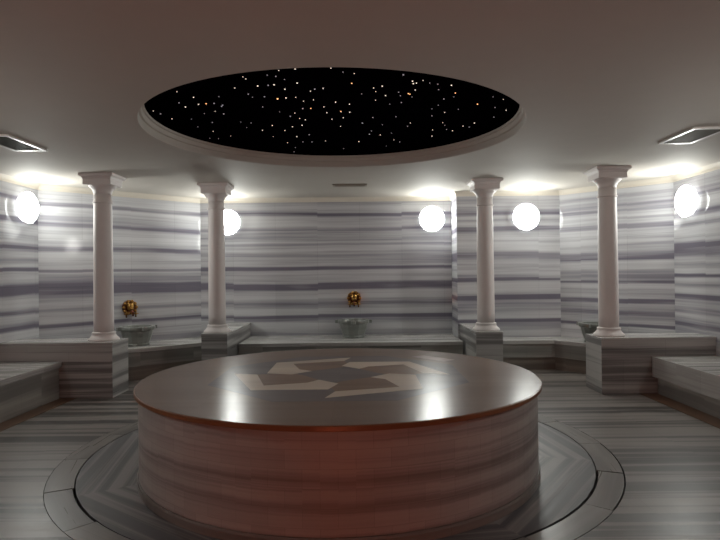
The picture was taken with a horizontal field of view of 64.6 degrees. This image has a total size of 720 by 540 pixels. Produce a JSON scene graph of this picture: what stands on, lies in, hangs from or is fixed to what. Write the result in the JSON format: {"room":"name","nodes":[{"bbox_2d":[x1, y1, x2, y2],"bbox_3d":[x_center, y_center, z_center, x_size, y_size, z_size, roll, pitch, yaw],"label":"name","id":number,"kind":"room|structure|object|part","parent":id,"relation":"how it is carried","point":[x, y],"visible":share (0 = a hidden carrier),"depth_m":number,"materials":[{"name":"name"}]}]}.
{"room":"spa","nodes":[
{"label":"spa","id":0,"kind":"room"},
{"bbox_2d":[0,180,38,342],"bbox_3d":[-3.978,0.162,3.025,0.120,2.440,7.850,-1,0,0],"label":"wall","id":1,"kind":"structure","parent":0,"point":[19,273],"depth_m":6.51,"materials":[{"name":"stone"}]},
{"bbox_2d":[15,192,38,222],"bbox_3d":[-3.849,-0.727,6.633,0.156,0.366,0.366,-1,0,0],"label":"wall lamp","id":2,"kind":"object","parent":1,"relation":"attached to","point":[26,205],"visible":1,"depth_m":6.54,"materials":[{"name":"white glass"}]},
{"bbox_2d":[38,190,200,340],"bbox_3d":[-3.180,0.171,7.743,2.164,2.440,0.120,0,0,-44],"label":"wall","id":3,"kind":"structure","parent":0,"point":[157,243],"depth_m":7.69,"materials":[{"name":"stone"}]},
{"bbox_2d":[122,300,138,317],"bbox_3d":[-3.070,0.519,7.658,0.214,0.235,0.130,0,0,-44],"label":"spout","id":4,"kind":"object","parent":3,"relation":"attached to","point":[129,307],"visible":1,"depth_m":7.66,"materials":[{"name":"gold metal"}]},
{"bbox_2d":[200,201,451,335],"bbox_3d":[-0.498,0.145,8.510,3.720,2.440,0.120,-1,0,0],"label":"wall","id":5,"kind":"structure","parent":0,"point":[292,268],"depth_m":8.45,"materials":[{"name":"stone"}]},
{"bbox_2d":[224,210,239,234],"bbox_3d":[-1.947,-0.700,8.373,0.366,0.366,0.156,-1,0,0],"label":"wall lamp","id":6,"kind":"object","parent":5,"relation":"attached to","point":[231,219],"visible":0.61,"depth_m":8.33,"materials":[{"name":"white glass"}]},
{"bbox_2d":[347,291,360,306],"bbox_3d":[-0.086,0.430,8.383,0.214,0.235,0.130,-1,0,0],"label":"spout","id":7,"kind":"object","parent":5,"relation":"attached to","point":[354,298],"visible":1,"depth_m":8.41,"materials":[{"name":"gold metal"}]},
{"bbox_2d":[420,206,443,230],"bbox_3d":[1.057,-0.752,8.373,0.366,0.366,0.156,-1,0,0],"label":"wall lamp","id":8,"kind":"object","parent":5,"relation":"attached to","point":[431,218],"visible":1,"depth_m":8.33,"materials":[{"name":"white glass"}]},
{"bbox_2d":[0,0,719,197],"bbox_3d":[-0.077,-1.157,3.804,7.910,0.123,9.600,-1,0,0],"label":"ceiling","id":9,"kind":"structure","parent":0,"point":[594,83],"depth_m":3.21,"materials":[{"name":"paint"}]},
{"bbox_2d":[0,134,46,150],"bbox_3d":[-2.899,-1.055,4.744,0.285,0.016,0.560,-1,0,0],"label":"ceiling vent","id":10,"kind":"object","parent":9,"relation":"in","point":[7,141],"visible":1,"depth_m":4.79,"materials":[{"name":"metal"}]},
{"bbox_2d":[144,67,519,155],"bbox_3d":[-0.203,-1.215,4.554,2.850,0.020,2.850,-1,0,0],"label":"disc","id":11,"kind":"object","parent":9,"relation":"attached to","point":[258,113],"visible":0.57,"depth_m":4.32,"materials":[{"name":"black"}]},
{"bbox_2d":[332,184,366,186],"bbox_3d":[-0.129,-1.077,7.254,0.435,0.012,0.160,-1,0,0],"label":"ceiling vent","id":12,"kind":"object","parent":9,"relation":"in","point":[334,185],"visible":1,"depth_m":7.23,"materials":[{"name":"white metal"}]},
{"bbox_2d":[658,127,719,143],"bbox_3d":[2.759,-1.114,4.734,0.290,0.016,0.540,-1,0,0],"label":"ceiling vent","id":13,"kind":"object","parent":9,"relation":"in","point":[694,134],"visible":1,"depth_m":4.71,"materials":[{"name":"metal"}]},
{"bbox_2d":[0,370,719,539],"bbox_3d":[-0.051,1.364,3.795,7.910,0.040,9.600,-1,0,0],"label":"floor","id":14,"kind":"structure","parent":0,"point":[668,458],"depth_m":4.17,"materials":[{"name":"stone"}]},
{"bbox_2d":[0,362,61,422],"bbox_3d":[-3.555,1.179,3.366,0.695,0.400,5.540,-1,0,0],"label":"stone bench","id":15,"kind":"object","parent":14,"relation":"on","point":[25,387],"visible":1,"depth_m":5.60,"materials":[{"name":"stone"}]},
{"bbox_3d":[-3.557,1.009,3.367,0.695,0.060,5.540,-1,0,0],"label":"seat","id":16,"kind":"part","parent":15,"relation":"part of","materials":[{"name":"stone"}]},
{"bbox_2d":[0,338,128,397],"bbox_3d":[-3.287,1.087,6.354,1.244,0.600,0.424,-1,0,0],"label":"wall","id":17,"kind":"structure","parent":14,"relation":"on","point":[88,369],"depth_m":6.15,"materials":[{"name":"stone"}]},
{"bbox_2d":[0,398,74,431],"bbox_3d":[-3.151,1.378,3.370,0.170,0.014,5.550,-1,0,0],"label":"trim","id":18,"kind":"structure","parent":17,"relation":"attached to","point":[23,417],"depth_m":5.47,"materials":[{"name":"grey stone"}]},
{"bbox_2d":[78,172,125,341],"bbox_3d":[-2.867,-0.137,6.366,0.372,1.838,0.372,-1,0,0],"label":"column","id":19,"kind":"structure","parent":17,"relation":"on","point":[102,185],"depth_m":6.28,"materials":[{"name":"stone"}]},
{"bbox_2d":[128,337,201,380],"bbox_3d":[-2.866,1.186,7.449,2.704,0.400,0.700,0,0,-44],"label":"stone bench","id":20,"kind":"object","parent":14,"relation":"on","point":[143,361],"visible":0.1,"depth_m":7.39,"materials":[{"name":"stone"}]},
{"bbox_2d":[116,325,156,346],"bbox_3d":[-2.924,0.862,7.480,0.454,0.250,0.454,-1,0,-8],"label":"basin","id":21,"kind":"object","parent":20,"relation":"on","point":[137,335],"visible":0.94,"depth_m":7.33,"materials":[{"name":"stone"}]},
{"bbox_3d":[-2.868,1.011,7.450,2.700,0.050,0.700,0,0,-44],"label":"seat","id":22,"kind":"part","parent":20,"relation":"part of","materials":[{"name":"stone"}]},
{"bbox_2d":[201,323,250,360],"bbox_3d":[-1.776,1.076,7.694,0.323,0.600,1.484,-1,0,0],"label":"wall","id":23,"kind":"structure","parent":14,"relation":"on","point":[213,345],"depth_m":6.96,"materials":[{"name":"stone"}]},
{"bbox_2d":[197,182,233,332],"bbox_3d":[-1.792,-0.145,7.126,0.372,1.838,0.372,-1,0,0],"label":"column","id":24,"kind":"structure","parent":23,"relation":"on","point":[216,193],"depth_m":7.04,"materials":[{"name":"stone"}]},
{"bbox_2d":[44,414,623,539],"bbox_3d":[-0.156,1.367,4.395,3.991,0.041,3.991,-1,0,0],"label":"trim","id":25,"kind":"structure","parent":14,"relation":"on","point":[60,504],"depth_m":3.39,"materials":[{"name":"stone"}]},
{"bbox_2d":[75,422,595,539],"bbox_3d":[-0.156,1.367,4.395,3.648,0.040,3.648,-1,0,0],"label":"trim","id":26,"kind":"structure","parent":14,"relation":"on","point":[106,491],"depth_m":3.41,"materials":[{"name":"stone"}]},
{"bbox_2d":[133,348,541,539],"bbox_3d":[-0.139,1.046,4.096,2.764,0.599,2.764,-1,0,0],"label":"platform","id":27,"kind":"object","parent":26,"relation":"on","point":[340,443],"visible":1,"depth_m":2.95,"materials":[{"name":"stone"}]},
{"bbox_2d":[238,334,462,354],"bbox_3d":[-0.121,1.159,7.981,2.977,0.400,0.910,-1,0,0],"label":"stone bench","id":28,"kind":"object","parent":14,"relation":"on","point":[448,343],"visible":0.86,"depth_m":7.55,"materials":[{"name":"stone"}]},
{"bbox_3d":[-0.123,0.984,7.982,2.977,0.050,0.910,-1,0,0],"label":"seat","id":29,"kind":"part","parent":28,"relation":"part of","materials":[{"name":"stone"}]},
{"bbox_2d":[335,318,371,337],"bbox_3d":[-0.091,0.835,8.157,0.454,0.250,0.454,-1,0,36],"label":"basin","id":30,"kind":"object","parent":28,"relation":"on","point":[350,327],"visible":1,"depth_m":8.01,"materials":[{"name":"stone"}]},
{"bbox_2d":[459,323,502,361],"bbox_3d":[1.556,1.040,7.397,0.328,0.600,1.129,-1,0,0],"label":"pedestal","id":31,"kind":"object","parent":14,"relation":"on","point":[485,344],"depth_m":6.84,"materials":[{"name":"stone"}]},
{"bbox_2d":[467,178,502,330],"bbox_3d":[1.543,-0.180,7.021,0.372,1.838,0.372,-1,0,0],"label":"column","id":32,"kind":"structure","parent":31,"relation":"on","point":[484,189],"depth_m":6.93,"materials":[{"name":"stone"}]},
{"bbox_2d":[503,337,585,373],"bbox_3d":[2.861,1.126,7.391,2.524,0.400,0.897,-1,0,32],"label":"stone bench","id":33,"kind":"object","parent":14,"relation":"on","point":[529,353],"visible":0.27,"depth_m":7.59,"materials":[{"name":"stone"}]},
{"bbox_3d":[2.859,0.951,7.391,2.520,0.050,0.896,-1,0,32],"label":"seat","id":34,"kind":"part","parent":33,"relation":"part of","materials":[{"name":"stone"}]},
{"bbox_2d":[576,321,597,341],"bbox_3d":[3.032,0.799,7.293,0.454,0.250,0.454,-1,0,12],"label":"basin","id":35,"kind":"object","parent":33,"relation":"on","point":[587,327],"visible":0.4,"depth_m":7.21,"materials":[{"name":"stone"}]},
{"bbox_2d":[585,333,715,393],"bbox_3d":[3.186,1.019,6.284,1.229,0.600,0.424,-1,0,0],"label":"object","id":36,"kind":"structure","parent":14,"relation":"on","point":[614,365],"depth_m":6.08,"materials":[{"name":"stone"}]},
{"bbox_2d":[583,166,631,336],"bbox_3d":[2.733,-0.196,6.286,0.372,1.838,0.372,-1,0,0],"label":"column","id":37,"kind":"structure","parent":36,"relation":"on","point":[606,178],"depth_m":6.20,"materials":[{"name":"stone"}]},
{"bbox_2d":[640,393,719,427],"bbox_3d":[3.076,1.313,3.335,0.185,0.014,5.480,-1,0,0],"label":"trim","id":38,"kind":"structure","parent":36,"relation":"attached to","point":[688,410],"depth_m":5.37,"materials":[{"name":"grey stone"}]},
{"bbox_2d":[652,356,719,418],"bbox_3d":[3.452,1.106,3.331,0.690,0.400,5.470,-1,0,0],"label":"stone bench","id":39,"kind":"object","parent":14,"relation":"on","point":[692,381],"visible":1,"depth_m":5.49,"materials":[{"name":"stone"}]},
{"bbox_2d":[451,198,456,336],"bbox_3d":[1.421,0.124,8.270,0.120,2.440,0.360,-1,0,0],"label":"wall","id":40,"kind":"structure","parent":0,"point":[453,241],"depth_m":8.26,"materials":[{"name":"stone"}]},
{"bbox_2d":[455,195,560,338],"bbox_3d":[2.081,0.116,8.030,1.440,2.440,0.120,-1,0,0],"label":"wall","id":41,"kind":"structure","parent":0,"point":[527,292],"depth_m":7.97,"materials":[{"name":"stone"}]},
{"bbox_2d":[513,204,538,229],"bbox_3d":[2.302,-0.737,7.893,0.366,0.366,0.156,-1,0,0],"label":"wall lamp","id":42,"kind":"object","parent":41,"relation":"attached to","point":[525,216],"visible":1,"depth_m":7.85,"materials":[{"name":"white glass"}]},
{"bbox_2d":[559,182,674,337],"bbox_3d":[3.341,0.101,7.460,0.120,2.440,1.480,0,0,-42],"label":"wall","id":43,"kind":"structure","parent":0,"point":[645,214],"depth_m":7.27,"materials":[{"name":"stone"}]},
{"bbox_2d":[0,161,719,202],"bbox_3d":[-0.076,-1.062,3.779,7.710,0.068,9.350,-1,0,0],"label":"trim","id":44,"kind":"structure","parent":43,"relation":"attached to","point":[715,166],"depth_m":7.95,"materials":[{"name":"paint"}]},
{"bbox_2d":[673,169,719,355],"bbox_3d":[3.851,0.080,2.985,0.120,2.440,7.770,-1,0,0],"label":"wall","id":45,"kind":"structure","parent":0,"point":[697,235],"depth_m":6.35,"materials":[{"name":"stone"}]},
{"bbox_2d":[675,185,698,216],"bbox_3d":[3.703,-0.786,6.503,0.156,0.366,0.366,-1,0,0],"label":"wall lamp","id":46,"kind":"object","parent":45,"relation":"attached to","point":[686,199],"visible":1,"depth_m":6.41,"materials":[{"name":"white glass"}]}
]}

